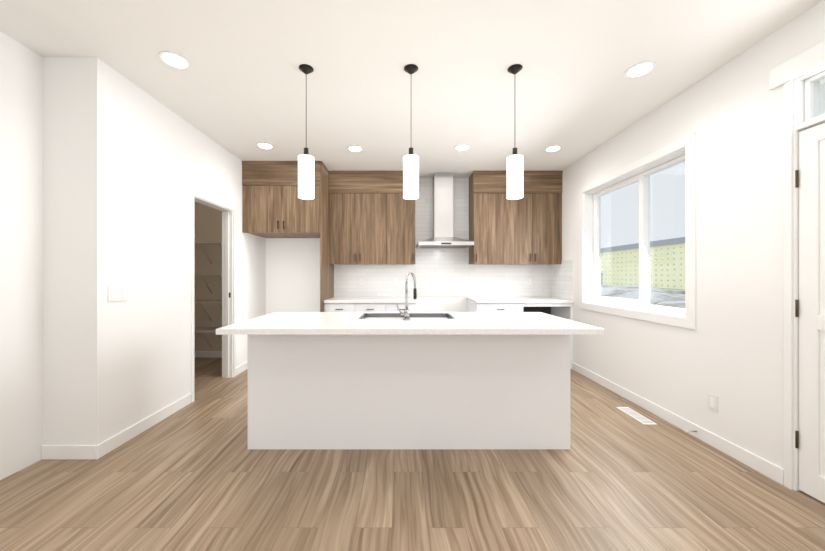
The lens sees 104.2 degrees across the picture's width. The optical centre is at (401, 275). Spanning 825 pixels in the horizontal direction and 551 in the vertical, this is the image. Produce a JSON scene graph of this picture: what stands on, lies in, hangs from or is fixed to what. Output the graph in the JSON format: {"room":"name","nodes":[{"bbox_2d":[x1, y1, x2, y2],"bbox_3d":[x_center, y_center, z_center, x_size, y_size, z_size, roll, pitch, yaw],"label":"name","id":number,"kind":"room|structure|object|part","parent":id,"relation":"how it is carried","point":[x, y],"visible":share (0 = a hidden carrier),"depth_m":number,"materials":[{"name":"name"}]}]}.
{"room":"kitchen","nodes":[
{"label":"kitchen","id":0,"kind":"room"},
{"bbox_2d":[0,31,71,479],"bbox_3d":[-2.505,-0.120,-0.145,0.150,2.740,4.910,0,0,0],"label":"wall","id":1,"kind":"structure","parent":0,"point":[36,90],"depth_m":2.14,"materials":[{"name":"white paint"}]},
{"bbox_2d":[41,445,96,459],"bbox_3d":[-2.265,1.202,2.183,0.369,0.095,0.013,0,0,0],"label":"baseboard","id":2,"kind":"structure","parent":1,"relation":"attached to","point":[48,452],"depth_m":2.18,"materials":[{"name":"white"}]},
{"bbox_2d":[72,57,265,444],"bbox_3d":[-2.140,-0.120,3.545,0.120,2.740,2.710,0,0,0],"label":"wall","id":3,"kind":"structure","parent":0,"point":[105,169],"depth_m":2.49,"materials":[{"name":"white paint"}]},
{"bbox_2d":[108,285,128,301],"bbox_3d":[-2.075,0.130,2.350,0.008,0.116,0.170,0,0,0],"label":"switch plate","id":4,"kind":"object","parent":3,"relation":"attached to","point":[118,292],"visible":1,"depth_m":2.34,"materials":[{"name":"white plastic"}]},
{"bbox_2d":[97,393,190,458],"bbox_3d":[-2.073,1.202,2.664,0.013,0.095,0.975,0,0,0],"label":"baseboard","id":5,"kind":"structure","parent":3,"relation":"attached to","point":[117,440],"depth_m":2.53,"materials":[{"name":"white"}]},
{"bbox_2d":[190,190,234,402],"bbox_3d":[-2.140,0.207,3.567,0.148,2.086,0.827,0,0,0],"label":"door frame","id":6,"kind":"structure","parent":3,"relation":"attached to","point":[228,285],"depth_m":3.92,"materials":[{"name":"white wood"}]},
{"bbox_2d":[235,361,247,375],"bbox_3d":[-2.073,1.202,4.426,0.013,0.095,0.887,0,0,0],"label":"baseboard","id":7,"kind":"structure","parent":3,"relation":"attached to","point":[243,367],"depth_m":4.13,"materials":[{"name":"white wood"}]},
{"bbox_2d":[194,201,467,350],"bbox_3d":[-0.520,-0.120,4.968,6.040,2.740,0.144,0,0,0],"label":"wall","id":8,"kind":"structure","parent":0,"point":[292,274],"depth_m":4.90,"materials":[{"name":"white paint"}]},
{"bbox_2d":[194,327,221,347],"bbox_3d":[-2.803,0.945,4.742,1.181,0.318,0.304,0,0,0],"label":"shelf","id":9,"kind":"object","parent":8,"relation":"attached to","point":[201,330],"visible":0.25,"depth_m":4.68,"materials":[{"name":"wood"}]},
{"bbox_2d":[194,300,221,320],"bbox_3d":[-2.803,0.535,4.742,1.181,0.318,0.304,0,0,0],"label":"shelf","id":10,"kind":"object","parent":8,"relation":"attached to","point":[201,302],"visible":0.25,"depth_m":4.65,"materials":[{"name":"wood"}]},
{"bbox_2d":[194,272,221,293],"bbox_3d":[-2.803,0.115,4.742,1.181,0.318,0.304,0,0,0],"label":"shelf","id":11,"kind":"object","parent":8,"relation":"attached to","point":[208,273],"visible":0.21,"depth_m":4.59,"materials":[{"name":"white wood"}]},
{"bbox_2d":[194,241,221,263],"bbox_3d":[-2.803,-0.335,4.742,1.181,0.318,0.304,0,0,0],"label":"shelf","id":12,"kind":"object","parent":8,"relation":"attached to","point":[208,242],"visible":0.38,"depth_m":4.59,"materials":[{"name":"wood"}]},
{"bbox_2d":[194,351,221,357],"bbox_3d":[-2.787,1.202,4.886,1.166,0.095,0.019,0,0,0],"label":"baseboard","id":13,"kind":"structure","parent":8,"relation":"attached to","point":[197,354],"depth_m":4.88,"materials":[{"name":"white"}]},
{"bbox_2d":[242,161,325,240],"bbox_3d":[-1.572,-1.029,4.530,1.011,0.918,0.734,0,0,0],"label":"upper cabinet","id":14,"kind":"object","parent":8,"relation":"attached to","point":[272,207],"depth_m":4.17,"materials":[{"name":"brown wood"}]},
{"bbox_2d":[326,169,414,264],"bbox_3d":[-0.424,-0.829,4.725,1.229,1.318,0.345,0,0,0],"label":"upper cabinet","id":15,"kind":"object","parent":8,"relation":"attached to","point":[356,217],"depth_m":4.56,"materials":[{"name":"brown wood"}]},
{"bbox_2d":[417,173,473,247],"bbox_3d":[0.605,-0.951,4.639,0.760,1.075,0.502,0,0,0],"label":"range hood","id":16,"kind":"object","parent":8,"relation":"attached to","point":[442,237],"visible":1,"depth_m":4.65,"materials":[{"name":"silver metal"}]},
{"bbox_2d":[334,178,572,299],"bbox_3d":[0.621,-0.580,4.590,3.318,1.818,0.620,0,0,0],"label":"tile backsplash","id":17,"kind":"structure","parent":8,"relation":"attached to","point":[446,272],"depth_m":4.89,"materials":[{"name":"white tile"}]},
{"bbox_2d":[469,171,504,263],"bbox_3d":[1.230,-0.829,4.732,0.419,1.318,0.333,0,0,0],"label":"upper cabinet","id":18,"kind":"object","parent":8,"relation":"attached to","point":[486,188],"depth_m":4.56,"materials":[{"name":"brown wood"}]},
{"bbox_2d":[501,171,562,263],"bbox_3d":[1.859,-0.829,4.732,0.839,1.318,0.333,0,0,0],"label":"upper cabinet","id":19,"kind":"object","parent":8,"relation":"attached to","point":[525,229],"depth_m":4.56,"materials":[{"name":"brown wood"}]},
{"bbox_2d":[0,0,822,177],"bbox_3d":[-0.560,-1.550,1.150,6.180,0.120,7.800,0,0,0],"label":"ceiling","id":20,"kind":"structure","parent":0,"point":[237,88],"depth_m":2.25,"materials":[{"name":"white paint"}]},
{"bbox_2d":[158,51,190,69],"bbox_3d":[-1.570,-1.485,2.220,0.184,0.006,0.184,0,0,0],"label":"recessed light","id":21,"kind":"object","parent":20,"relation":"in","point":[174,60],"visible":1,"depth_m":2.21,"materials":[{"name":"white plastic"}]},
{"bbox_2d":[256,142,273,148],"bbox_3d":[-1.570,-1.485,3.680,0.184,0.006,0.184,0,0,0],"label":"recessed light","id":22,"kind":"object","parent":20,"relation":"in","point":[262,145],"visible":1,"depth_m":3.66,"materials":[{"name":"white plastic"}]},
{"bbox_2d":[298,64,313,199],"bbox_3d":[-0.690,-1.024,2.310,0.112,0.928,0.112,0,0,0],"label":"pendant light","id":23,"kind":"object","parent":20,"relation":"hanging from","point":[306,175],"visible":1,"depth_m":2.27,"materials":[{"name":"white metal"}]},
{"bbox_2d":[347,145,362,151],"bbox_3d":[-0.550,-1.485,3.760,0.184,0.006,0.184,0,0,0],"label":"recessed light","id":24,"kind":"object","parent":20,"relation":"in","point":[353,148],"visible":1,"depth_m":3.74,"materials":[{"name":"white plastic"}]},
{"bbox_2d":[403,64,418,199],"bbox_3d":[0.065,-1.024,2.310,0.112,0.928,0.112,0,0,0],"label":"pendant light","id":25,"kind":"object","parent":20,"relation":"hanging from","point":[410,176],"visible":1,"depth_m":2.27,"materials":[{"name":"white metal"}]},
{"bbox_2d":[454,144,469,150],"bbox_3d":[0.700,-1.485,3.730,0.184,0.006,0.184,0,0,0],"label":"recessed light","id":26,"kind":"object","parent":20,"relation":"in","point":[462,147],"visible":1,"depth_m":3.71,"materials":[{"name":"white plastic"}]},
{"bbox_2d":[507,64,522,199],"bbox_3d":[0.813,-1.024,2.310,0.112,0.928,0.112,0,0,0],"label":"pendant light","id":27,"kind":"object","parent":20,"relation":"hanging from","point":[514,175],"visible":1,"depth_m":2.27,"materials":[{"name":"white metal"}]},
{"bbox_2d":[545,145,561,151],"bbox_3d":[1.770,-1.485,3.760,0.184,0.006,0.184,0,0,0],"label":"recessed light","id":28,"kind":"object","parent":20,"relation":"in","point":[553,148],"visible":1,"depth_m":3.74,"materials":[{"name":"white plastic"}]},
{"bbox_2d":[624,61,655,77],"bbox_3d":[1.720,-1.485,2.320,0.184,0.006,0.184,0,0,0],"label":"recessed light","id":29,"kind":"object","parent":20,"relation":"in","point":[640,69],"visible":1,"depth_m":2.31,"materials":[{"name":"white plastic"}]},
{"bbox_2d":[0,358,824,550],"bbox_3d":[-0.560,1.310,1.150,6.180,0.120,7.800,0,0,0],"label":"floor","id":30,"kind":"structure","parent":0,"point":[197,474],"depth_m":1.82,"materials":[{"name":"brown wood"}]},
{"bbox_2d":[324,297,416,311],"bbox_3d":[-0.418,0.790,4.574,1.237,0.920,0.648,0,0,0],"label":"base cabinet","id":31,"kind":"object","parent":30,"relation":"on","point":[360,304],"visible":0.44,"depth_m":4.28,"materials":[{"name":"white wood"}]},
{"bbox_2d":[248,336,569,448],"bbox_3d":[0.050,0.808,2.583,2.320,0.884,0.555,0,0,0],"label":"kitchen island","id":32,"kind":"object","parent":30,"relation":"on","point":[417,380],"depth_m":2.31,"materials":[{"name":"white"}]},
{"bbox_2d":[216,312,603,335],"bbox_3d":[0.050,0.348,2.440,2.400,0.035,0.920,0,0,0],"label":"island countertop","id":33,"kind":"structure","parent":32,"relation":"on","point":[276,323],"depth_m":2.12,"materials":[{"name":"white stone"}]},
{"bbox_2d":[356,312,455,319],"bbox_3d":[0.040,0.438,2.620,0.744,0.219,0.384,0,0,0],"label":"sink","id":34,"kind":"object","parent":33,"relation":"in","point":[363,315],"depth_m":2.79,"materials":[{"name":"silver metal"}]},
{"bbox_2d":[396,273,416,319],"bbox_3d":[0.036,0.153,2.463,0.162,0.352,0.212,0,0,0],"label":"faucet","id":35,"kind":"object","parent":33,"relation":"on","point":[405,313],"visible":1,"depth_m":2.38,"materials":[{"name":"silver metal"}]},
{"bbox_2d":[468,301,526,311],"bbox_3d":[1.310,0.808,4.589,0.620,0.884,0.618,0,0,0],"label":"base cabinet","id":36,"kind":"object","parent":30,"relation":"on","point":[472,307],"depth_m":4.28,"materials":[{"name":"white wood"}]},
{"bbox_2d":[467,297,573,304],"bbox_3d":[1.633,0.348,4.574,1.290,0.035,0.648,0,0,0],"label":"countertop","id":37,"kind":"structure","parent":36,"relation":"on","point":[478,300],"depth_m":4.28,"materials":[{"name":"white stone"}]},
{"bbox_2d":[616,407,656,424],"bbox_3d":[2.085,1.248,2.865,0.110,0.004,0.350,0,0,0],"label":"floor vent","id":38,"kind":"object","parent":30,"relation":"in","point":[637,416],"visible":1,"depth_m":2.83,"materials":[{"name":"white metal"}]},
{"bbox_2d":[562,0,824,468],"bbox_3d":[2.380,-0.120,1.220,0.200,2.740,7.640,0,0,0],"label":"wall","id":39,"kind":"structure","parent":0,"point":[729,351],"depth_m":2.27,"materials":[{"name":"white paint"}]},
{"bbox_2d":[579,132,695,329],"bbox_3d":[2.365,-0.347,3.295,0.201,1.535,1.620,0,0,0],"label":"window","id":40,"kind":"structure","parent":39,"relation":"in","point":[686,145],"depth_m":3.19,"materials":[{"name":"white plastic"}]},
{"bbox_3d":[2.429,-0.347,3.295,0.073,1.353,1.438,0,0,0],"label":"window sash","id":41,"kind":"part","parent":40,"relation":"part of","materials":[{"name":"white plastic"}]},
{"bbox_2d":[572,362,783,484],"bbox_3d":[2.273,1.202,3.090,0.013,0.095,2.361,0,0,0],"label":"baseboard","id":42,"kind":"structure","parent":39,"relation":"attached to","point":[772,471],"depth_m":2.45,"materials":[{"name":"white wood"}]},
{"bbox_2d":[708,393,717,411],"bbox_3d":[2.276,0.930,2.350,0.008,0.116,0.072,0,0,0],"label":"electrical outlet plate","id":43,"kind":"object","parent":39,"relation":"attached to","point":[712,402],"visible":1,"depth_m":2.34,"materials":[{"name":"white plastic"}]},
{"bbox_2d":[769,40,824,490],"bbox_3d":[2.369,-0.005,1.425,0.222,2.510,1.100,0,0,0],"label":"door frame","id":44,"kind":"structure","parent":39,"relation":"attached to","point":[793,74],"depth_m":1.87,"materials":[{"name":"white wood"}]},
{"bbox_2d":[795,123,824,502],"bbox_3d":[2.311,0.204,1.429,0.059,2.068,0.875,0,0,0],"label":"entry door","id":45,"kind":"structure","parent":39,"relation":"in","point":[810,308],"depth_m":1.80,"materials":[{"name":"white wood"}]},
{"bbox_2d":[804,71,824,121],"bbox_3d":[2.355,-1.000,1.425,0.050,0.257,0.868,0,0,0],"label":"transom window","id":46,"kind":"structure","parent":39,"relation":"in","point":[811,93],"depth_m":1.83,"materials":[{"name":"white plastic"}]},
{"label":"outside","id":47,"kind":"structure","parent":0,"visible":0},
{"bbox_2d":[600,237,684,314],"bbox_3d":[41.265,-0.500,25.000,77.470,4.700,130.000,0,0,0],"label":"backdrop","id":48,"kind":"structure","parent":47,"point":[622,280],"depth_m":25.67,"materials":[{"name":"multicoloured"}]}
]}

